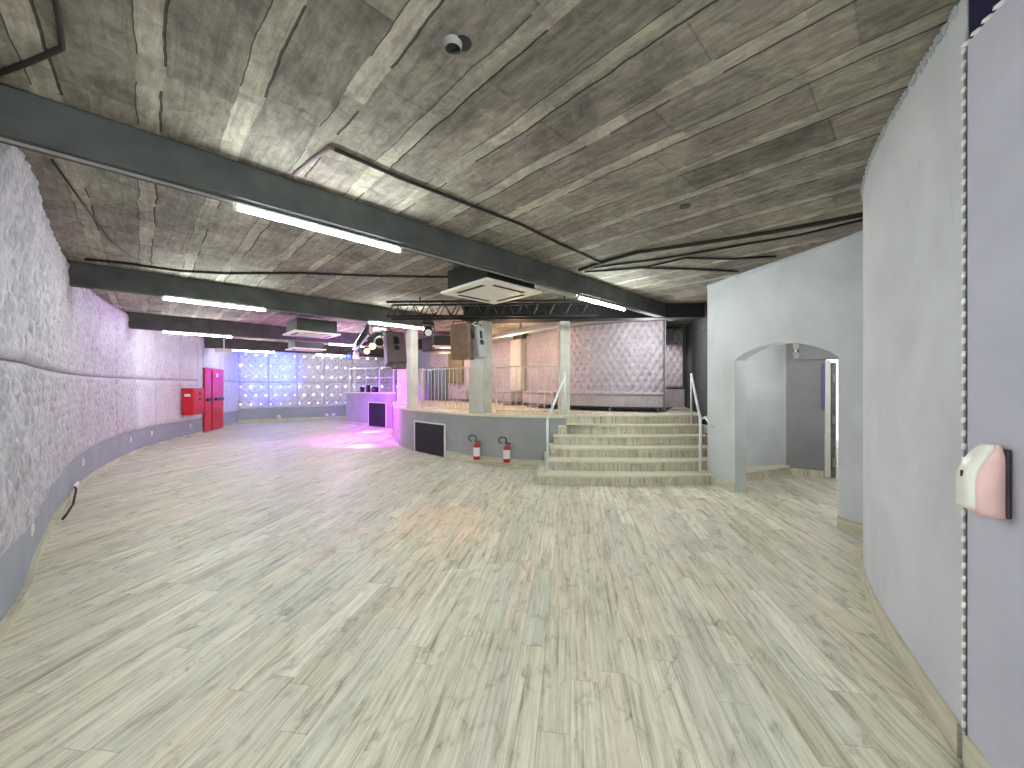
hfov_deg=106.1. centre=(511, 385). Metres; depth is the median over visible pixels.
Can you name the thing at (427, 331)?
lamp
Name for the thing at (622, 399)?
bench
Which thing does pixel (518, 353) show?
column
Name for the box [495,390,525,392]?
cushion
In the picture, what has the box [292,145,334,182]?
cable
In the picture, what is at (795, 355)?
lamp
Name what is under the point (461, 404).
floor
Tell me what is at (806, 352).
lintel
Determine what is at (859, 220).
cable
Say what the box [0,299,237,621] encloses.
wall
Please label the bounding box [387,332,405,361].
grille
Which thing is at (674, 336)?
wall panel
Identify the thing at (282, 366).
wall panel
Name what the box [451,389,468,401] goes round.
bench
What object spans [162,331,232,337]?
tube light
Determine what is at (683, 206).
junction box
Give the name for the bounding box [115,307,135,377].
wall panel
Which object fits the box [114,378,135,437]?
wall panel
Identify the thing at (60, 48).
cable
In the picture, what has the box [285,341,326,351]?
air conditioner
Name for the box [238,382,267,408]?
wall panel
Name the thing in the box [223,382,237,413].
wall panel
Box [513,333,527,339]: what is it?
trim
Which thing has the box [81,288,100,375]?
wall panel
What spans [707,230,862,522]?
wall
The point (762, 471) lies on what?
step
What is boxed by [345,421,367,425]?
baseboard
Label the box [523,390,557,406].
bench
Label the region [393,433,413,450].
baseboard
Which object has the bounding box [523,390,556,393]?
cushion
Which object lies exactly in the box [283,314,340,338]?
air conditioner
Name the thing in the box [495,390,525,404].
bench
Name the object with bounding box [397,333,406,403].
column
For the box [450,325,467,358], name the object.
grille
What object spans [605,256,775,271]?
cable
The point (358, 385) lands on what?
wall panel
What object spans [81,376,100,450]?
wall panel
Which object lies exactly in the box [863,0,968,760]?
wall
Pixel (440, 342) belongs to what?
air conditioner
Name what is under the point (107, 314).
wall panel
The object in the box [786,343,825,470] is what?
wall
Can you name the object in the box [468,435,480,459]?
fire extinguisher
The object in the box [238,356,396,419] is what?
wall
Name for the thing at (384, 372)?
wall panel
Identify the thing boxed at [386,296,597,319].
lighting truss
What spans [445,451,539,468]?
baseboard
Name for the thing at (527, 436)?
wall
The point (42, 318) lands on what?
wall panel
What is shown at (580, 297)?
tube light
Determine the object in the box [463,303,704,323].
trim
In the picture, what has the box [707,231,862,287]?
trim
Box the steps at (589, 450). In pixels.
[537,415,711,485]
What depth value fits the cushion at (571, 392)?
8.36 m
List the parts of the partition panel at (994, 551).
bead cord, bead trim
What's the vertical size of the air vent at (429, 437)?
0.690 m
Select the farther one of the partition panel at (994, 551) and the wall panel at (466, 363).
the wall panel at (466, 363)
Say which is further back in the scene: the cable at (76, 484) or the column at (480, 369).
the column at (480, 369)
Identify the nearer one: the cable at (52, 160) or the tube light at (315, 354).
the cable at (52, 160)
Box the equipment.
[372,387,378,391]
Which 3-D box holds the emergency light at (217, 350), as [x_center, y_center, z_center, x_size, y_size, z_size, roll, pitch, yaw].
[-9.234,-1.308,12.344,0.450,0.505,0.080,0,0,-44]
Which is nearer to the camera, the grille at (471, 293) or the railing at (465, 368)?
the grille at (471, 293)
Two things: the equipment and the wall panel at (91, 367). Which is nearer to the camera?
the wall panel at (91, 367)
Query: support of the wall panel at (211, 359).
attached to the wall at (15, 563)
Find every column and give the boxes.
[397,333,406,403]
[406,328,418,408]
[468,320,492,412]
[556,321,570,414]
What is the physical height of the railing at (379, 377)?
0.929 m
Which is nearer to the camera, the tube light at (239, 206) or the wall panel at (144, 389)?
the tube light at (239, 206)
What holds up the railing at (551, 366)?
on the trim at (399, 406)
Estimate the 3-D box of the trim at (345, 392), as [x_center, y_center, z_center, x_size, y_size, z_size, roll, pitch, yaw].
[-5.374,0.255,14.511,3.000,0.050,0.208,0,0,37]
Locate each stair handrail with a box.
[544,371,565,473]
[690,373,713,472]
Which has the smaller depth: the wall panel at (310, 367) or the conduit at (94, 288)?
the conduit at (94, 288)
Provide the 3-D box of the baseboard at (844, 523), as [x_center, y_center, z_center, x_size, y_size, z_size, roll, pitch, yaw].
[3.497,1.435,3.912,0.015,0.130,0.357,0,0,-13]
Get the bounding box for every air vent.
[368,402,386,426]
[414,420,445,456]
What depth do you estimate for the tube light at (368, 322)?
7.79 m
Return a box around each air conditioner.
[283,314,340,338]
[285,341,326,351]
[433,336,450,348]
[441,265,541,303]
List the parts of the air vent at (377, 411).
frame rail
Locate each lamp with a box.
[344,349,353,359]
[352,348,358,358]
[362,344,371,354]
[367,338,376,349]
[372,328,385,346]
[421,318,434,336]
[792,343,798,358]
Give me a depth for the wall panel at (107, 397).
6.99 m
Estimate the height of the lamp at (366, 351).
0.301 m
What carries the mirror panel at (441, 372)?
on the floor at (461, 404)
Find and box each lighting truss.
[353,323,383,354]
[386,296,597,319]
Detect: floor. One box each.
[0,419,963,767]
[395,400,701,416]
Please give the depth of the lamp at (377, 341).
7.51 m
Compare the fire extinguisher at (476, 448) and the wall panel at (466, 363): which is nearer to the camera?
the fire extinguisher at (476, 448)
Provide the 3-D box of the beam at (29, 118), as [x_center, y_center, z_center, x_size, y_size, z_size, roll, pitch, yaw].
[0.123,-1.430,4.711,8.500,0.260,0.150,0,0,-44]
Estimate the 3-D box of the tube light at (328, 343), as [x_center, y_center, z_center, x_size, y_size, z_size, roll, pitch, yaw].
[-4.735,-1.194,11.323,1.269,0.058,0.036,0,0,-44]
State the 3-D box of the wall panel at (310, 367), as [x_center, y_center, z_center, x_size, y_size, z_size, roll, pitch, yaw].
[-8.740,-0.824,16.750,1.051,1.312,0.076,0,0,-33]
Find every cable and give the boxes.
[0,0,65,76]
[50,159,130,256]
[61,481,78,519]
[84,258,447,277]
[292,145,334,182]
[334,147,603,264]
[578,212,862,271]
[585,267,738,272]
[590,219,862,268]
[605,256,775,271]
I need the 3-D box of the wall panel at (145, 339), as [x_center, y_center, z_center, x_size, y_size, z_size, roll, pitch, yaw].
[-8.595,-0.854,9.013,0.067,1.372,1.106,0,0,-26]
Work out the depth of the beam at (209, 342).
13.41 m
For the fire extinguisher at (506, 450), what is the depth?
7.02 m
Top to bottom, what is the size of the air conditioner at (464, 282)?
0.380 m
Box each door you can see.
[202,368,223,431]
[822,360,836,476]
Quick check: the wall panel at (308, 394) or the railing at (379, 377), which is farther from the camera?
the wall panel at (308, 394)
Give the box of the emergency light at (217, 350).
[215,337,232,353]
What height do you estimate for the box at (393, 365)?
0.100 m
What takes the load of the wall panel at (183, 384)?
attached to the wall at (15, 563)
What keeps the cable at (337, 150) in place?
attached to the ceiling
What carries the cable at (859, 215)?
attached to the ceiling
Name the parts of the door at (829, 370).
frame trim, door frame, door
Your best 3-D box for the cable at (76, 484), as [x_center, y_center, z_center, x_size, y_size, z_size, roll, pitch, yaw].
[-5.546,1.417,4.860,0.064,0.168,1.509,0,0,-45]
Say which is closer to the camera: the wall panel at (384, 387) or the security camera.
the security camera
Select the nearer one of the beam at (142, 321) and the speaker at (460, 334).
the speaker at (460, 334)
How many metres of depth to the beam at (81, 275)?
5.79 m
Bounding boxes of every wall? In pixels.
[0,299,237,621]
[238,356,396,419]
[346,393,394,428]
[393,406,565,459]
[418,320,665,410]
[666,327,685,409]
[686,304,706,434]
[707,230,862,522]
[746,344,785,465]
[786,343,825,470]
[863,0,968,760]
[969,0,1000,38]
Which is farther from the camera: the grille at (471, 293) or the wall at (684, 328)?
the wall at (684, 328)
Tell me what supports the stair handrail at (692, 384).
on the steps at (589, 450)
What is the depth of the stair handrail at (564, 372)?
6.05 m
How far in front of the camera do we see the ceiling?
2.26 m
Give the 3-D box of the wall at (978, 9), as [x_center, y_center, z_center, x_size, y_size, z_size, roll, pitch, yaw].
[1.940,-0.029,-0.041,0.320,3.059,3.118,0,0,0]
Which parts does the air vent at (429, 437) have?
frame rail, frame rail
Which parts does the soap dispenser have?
tank, plate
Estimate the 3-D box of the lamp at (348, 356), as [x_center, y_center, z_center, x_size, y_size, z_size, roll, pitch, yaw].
[-5.038,-0.981,11.894,0.268,0.344,0.243,0,0,0]
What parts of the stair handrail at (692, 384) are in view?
post, rail, post, wall arm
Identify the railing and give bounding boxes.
[349,367,393,392]
[421,367,469,412]
[496,365,559,414]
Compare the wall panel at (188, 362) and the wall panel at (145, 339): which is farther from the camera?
the wall panel at (188, 362)
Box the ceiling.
[0,0,960,348]
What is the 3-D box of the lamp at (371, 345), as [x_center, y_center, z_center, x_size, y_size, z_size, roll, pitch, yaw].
[-3.141,-0.954,8.695,0.246,0.304,0.213,0,0,0]
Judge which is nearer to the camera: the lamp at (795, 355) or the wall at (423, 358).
the lamp at (795, 355)
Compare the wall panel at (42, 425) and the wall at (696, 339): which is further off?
the wall at (696, 339)
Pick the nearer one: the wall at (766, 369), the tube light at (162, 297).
the tube light at (162, 297)
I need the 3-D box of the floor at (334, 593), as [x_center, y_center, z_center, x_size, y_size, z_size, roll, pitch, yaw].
[-3.000,1.600,9.000,24.000,0.200,28.000,0,0,0]
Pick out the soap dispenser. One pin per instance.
(984, 475)
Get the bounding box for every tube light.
[161,296,266,311]
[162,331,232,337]
[233,202,401,252]
[233,349,274,352]
[315,354,344,356]
[328,343,354,346]
[367,321,423,329]
[577,295,625,310]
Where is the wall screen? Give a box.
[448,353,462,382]
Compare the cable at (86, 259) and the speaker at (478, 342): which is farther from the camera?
the speaker at (478, 342)
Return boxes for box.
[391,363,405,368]
[679,204,690,208]
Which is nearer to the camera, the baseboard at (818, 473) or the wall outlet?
the wall outlet
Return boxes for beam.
[0,83,672,320]
[67,260,433,328]
[126,312,421,349]
[203,337,383,357]
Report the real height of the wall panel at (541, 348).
1.980 m
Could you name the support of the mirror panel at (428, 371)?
on the floor at (461, 404)
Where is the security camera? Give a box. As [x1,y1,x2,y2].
[443,34,471,55]
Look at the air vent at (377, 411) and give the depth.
14.01 m
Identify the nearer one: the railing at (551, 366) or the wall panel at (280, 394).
the railing at (551, 366)
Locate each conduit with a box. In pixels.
[0,137,638,311]
[94,288,366,321]
[233,336,383,347]
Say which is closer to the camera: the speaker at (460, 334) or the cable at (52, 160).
the cable at (52, 160)
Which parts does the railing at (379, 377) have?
post, rail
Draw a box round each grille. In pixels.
[297,333,325,337]
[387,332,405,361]
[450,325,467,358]
[465,287,516,299]
[476,326,486,356]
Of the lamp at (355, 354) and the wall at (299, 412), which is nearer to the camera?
the lamp at (355, 354)
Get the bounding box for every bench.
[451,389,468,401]
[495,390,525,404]
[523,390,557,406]
[570,391,663,411]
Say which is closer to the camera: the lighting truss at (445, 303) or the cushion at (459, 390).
the lighting truss at (445, 303)
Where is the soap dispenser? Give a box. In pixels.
[956,444,1011,518]
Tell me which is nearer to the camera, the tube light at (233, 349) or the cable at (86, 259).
the cable at (86, 259)
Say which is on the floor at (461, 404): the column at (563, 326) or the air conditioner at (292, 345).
the column at (563, 326)
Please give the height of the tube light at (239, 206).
0.058 m
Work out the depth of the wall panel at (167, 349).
10.05 m
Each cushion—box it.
[451,389,468,391]
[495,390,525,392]
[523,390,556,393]
[570,391,663,394]
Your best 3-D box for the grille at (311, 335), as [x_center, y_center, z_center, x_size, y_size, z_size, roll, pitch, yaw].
[-4.420,-1.114,8.500,0.458,0.012,0.480,0,0,-44]
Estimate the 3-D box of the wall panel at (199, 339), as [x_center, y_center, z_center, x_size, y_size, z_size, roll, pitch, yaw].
[-9.691,-0.270,11.959,0.040,2.540,0.404,0,0,-20]
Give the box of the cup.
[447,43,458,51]
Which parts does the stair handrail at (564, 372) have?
post, rail, post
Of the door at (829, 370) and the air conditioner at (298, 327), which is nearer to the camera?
the door at (829, 370)
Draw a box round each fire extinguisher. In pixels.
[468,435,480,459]
[498,437,510,462]
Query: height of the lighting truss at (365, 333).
0.607 m
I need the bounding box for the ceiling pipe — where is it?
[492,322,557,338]
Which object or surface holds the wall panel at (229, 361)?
attached to the wall at (15, 563)
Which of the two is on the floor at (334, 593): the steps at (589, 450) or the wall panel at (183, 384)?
the steps at (589, 450)
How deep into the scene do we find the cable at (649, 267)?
5.12 m
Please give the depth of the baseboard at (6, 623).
3.50 m
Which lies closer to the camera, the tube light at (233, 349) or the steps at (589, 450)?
the steps at (589, 450)
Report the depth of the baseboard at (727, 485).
5.63 m
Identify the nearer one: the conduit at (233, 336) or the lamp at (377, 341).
the lamp at (377, 341)
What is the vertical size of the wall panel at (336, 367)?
1.312 m
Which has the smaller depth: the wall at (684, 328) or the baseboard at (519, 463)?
the baseboard at (519, 463)
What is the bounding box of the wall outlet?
[30,522,34,535]
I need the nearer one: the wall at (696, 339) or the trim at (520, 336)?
the wall at (696, 339)
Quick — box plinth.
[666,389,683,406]
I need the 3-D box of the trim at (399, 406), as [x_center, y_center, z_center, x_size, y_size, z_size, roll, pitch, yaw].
[-2.067,0.557,9.864,1.502,0.045,8.324,0,0,-38]
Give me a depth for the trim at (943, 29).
1.93 m
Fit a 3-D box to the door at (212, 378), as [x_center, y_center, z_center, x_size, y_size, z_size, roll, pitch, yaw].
[-10.005,0.448,12.953,0.138,2.045,1.651,0,0,-20]
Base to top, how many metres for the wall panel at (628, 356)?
1.980 m
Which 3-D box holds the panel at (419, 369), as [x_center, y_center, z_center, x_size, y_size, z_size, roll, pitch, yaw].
[-3.659,-0.075,15.304,0.040,1.250,0.559,0,0,-44]
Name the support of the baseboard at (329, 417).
attached to the wall at (299, 412)
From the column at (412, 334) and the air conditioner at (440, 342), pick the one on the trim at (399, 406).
the column at (412, 334)
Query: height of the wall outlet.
0.115 m
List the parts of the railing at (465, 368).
post, rail, rail, post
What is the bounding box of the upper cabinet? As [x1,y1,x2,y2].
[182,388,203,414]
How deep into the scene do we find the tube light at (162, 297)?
5.76 m
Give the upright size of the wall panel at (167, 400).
1.152 m
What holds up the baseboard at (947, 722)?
attached to the wall at (913, 190)
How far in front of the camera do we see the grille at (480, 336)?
6.92 m
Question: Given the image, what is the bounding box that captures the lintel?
[799,343,837,359]
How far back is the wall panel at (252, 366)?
15.60 m
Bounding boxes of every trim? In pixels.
[345,392,395,393]
[393,401,565,417]
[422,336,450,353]
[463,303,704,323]
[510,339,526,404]
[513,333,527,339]
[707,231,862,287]
[860,5,957,204]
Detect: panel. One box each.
[0,143,85,374]
[0,360,85,555]
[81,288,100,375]
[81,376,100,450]
[96,298,115,376]
[97,377,115,443]
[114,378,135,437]
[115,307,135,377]
[134,329,154,378]
[134,379,154,430]
[154,331,179,379]
[154,380,179,425]
[179,334,197,379]
[179,381,197,421]
[196,336,201,418]
[202,337,221,369]
[222,351,237,381]
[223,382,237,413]
[238,350,267,381]
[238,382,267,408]
[268,352,296,381]
[268,382,296,407]
[297,353,323,381]
[297,382,323,406]
[325,356,351,381]
[325,383,351,406]
[352,356,377,381]
[352,383,377,391]
[378,357,396,381]
[378,383,396,399]
[418,368,423,399]
[427,368,431,399]
[430,353,459,399]
[433,367,446,400]
[460,360,469,399]
[492,339,512,400]
[526,329,557,390]
[570,320,664,407]
[666,328,682,387]
[960,0,1023,767]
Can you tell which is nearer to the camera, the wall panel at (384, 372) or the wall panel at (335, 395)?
the wall panel at (335, 395)
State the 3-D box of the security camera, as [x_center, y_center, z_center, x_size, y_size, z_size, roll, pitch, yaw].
[-0.248,-1.551,1.751,0.130,0.042,0.090,0,0,0]
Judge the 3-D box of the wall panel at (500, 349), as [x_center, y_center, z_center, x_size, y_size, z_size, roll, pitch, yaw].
[-0.323,-0.490,12.551,0.086,1.980,1.459,0,0,-36]
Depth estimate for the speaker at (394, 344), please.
7.00 m
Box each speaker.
[381,326,406,366]
[450,320,474,359]
[470,320,486,358]
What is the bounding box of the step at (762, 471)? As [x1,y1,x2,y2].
[746,464,789,480]
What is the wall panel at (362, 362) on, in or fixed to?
attached to the wall at (299, 412)
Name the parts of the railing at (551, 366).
post, rail, rail, post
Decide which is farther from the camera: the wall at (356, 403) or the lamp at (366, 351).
the wall at (356, 403)
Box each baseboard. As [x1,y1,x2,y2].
[0,422,238,642]
[238,416,345,423]
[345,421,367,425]
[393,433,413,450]
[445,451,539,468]
[710,476,734,491]
[788,468,824,476]
[837,515,862,535]
[860,548,961,758]
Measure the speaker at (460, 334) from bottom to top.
0.747 m

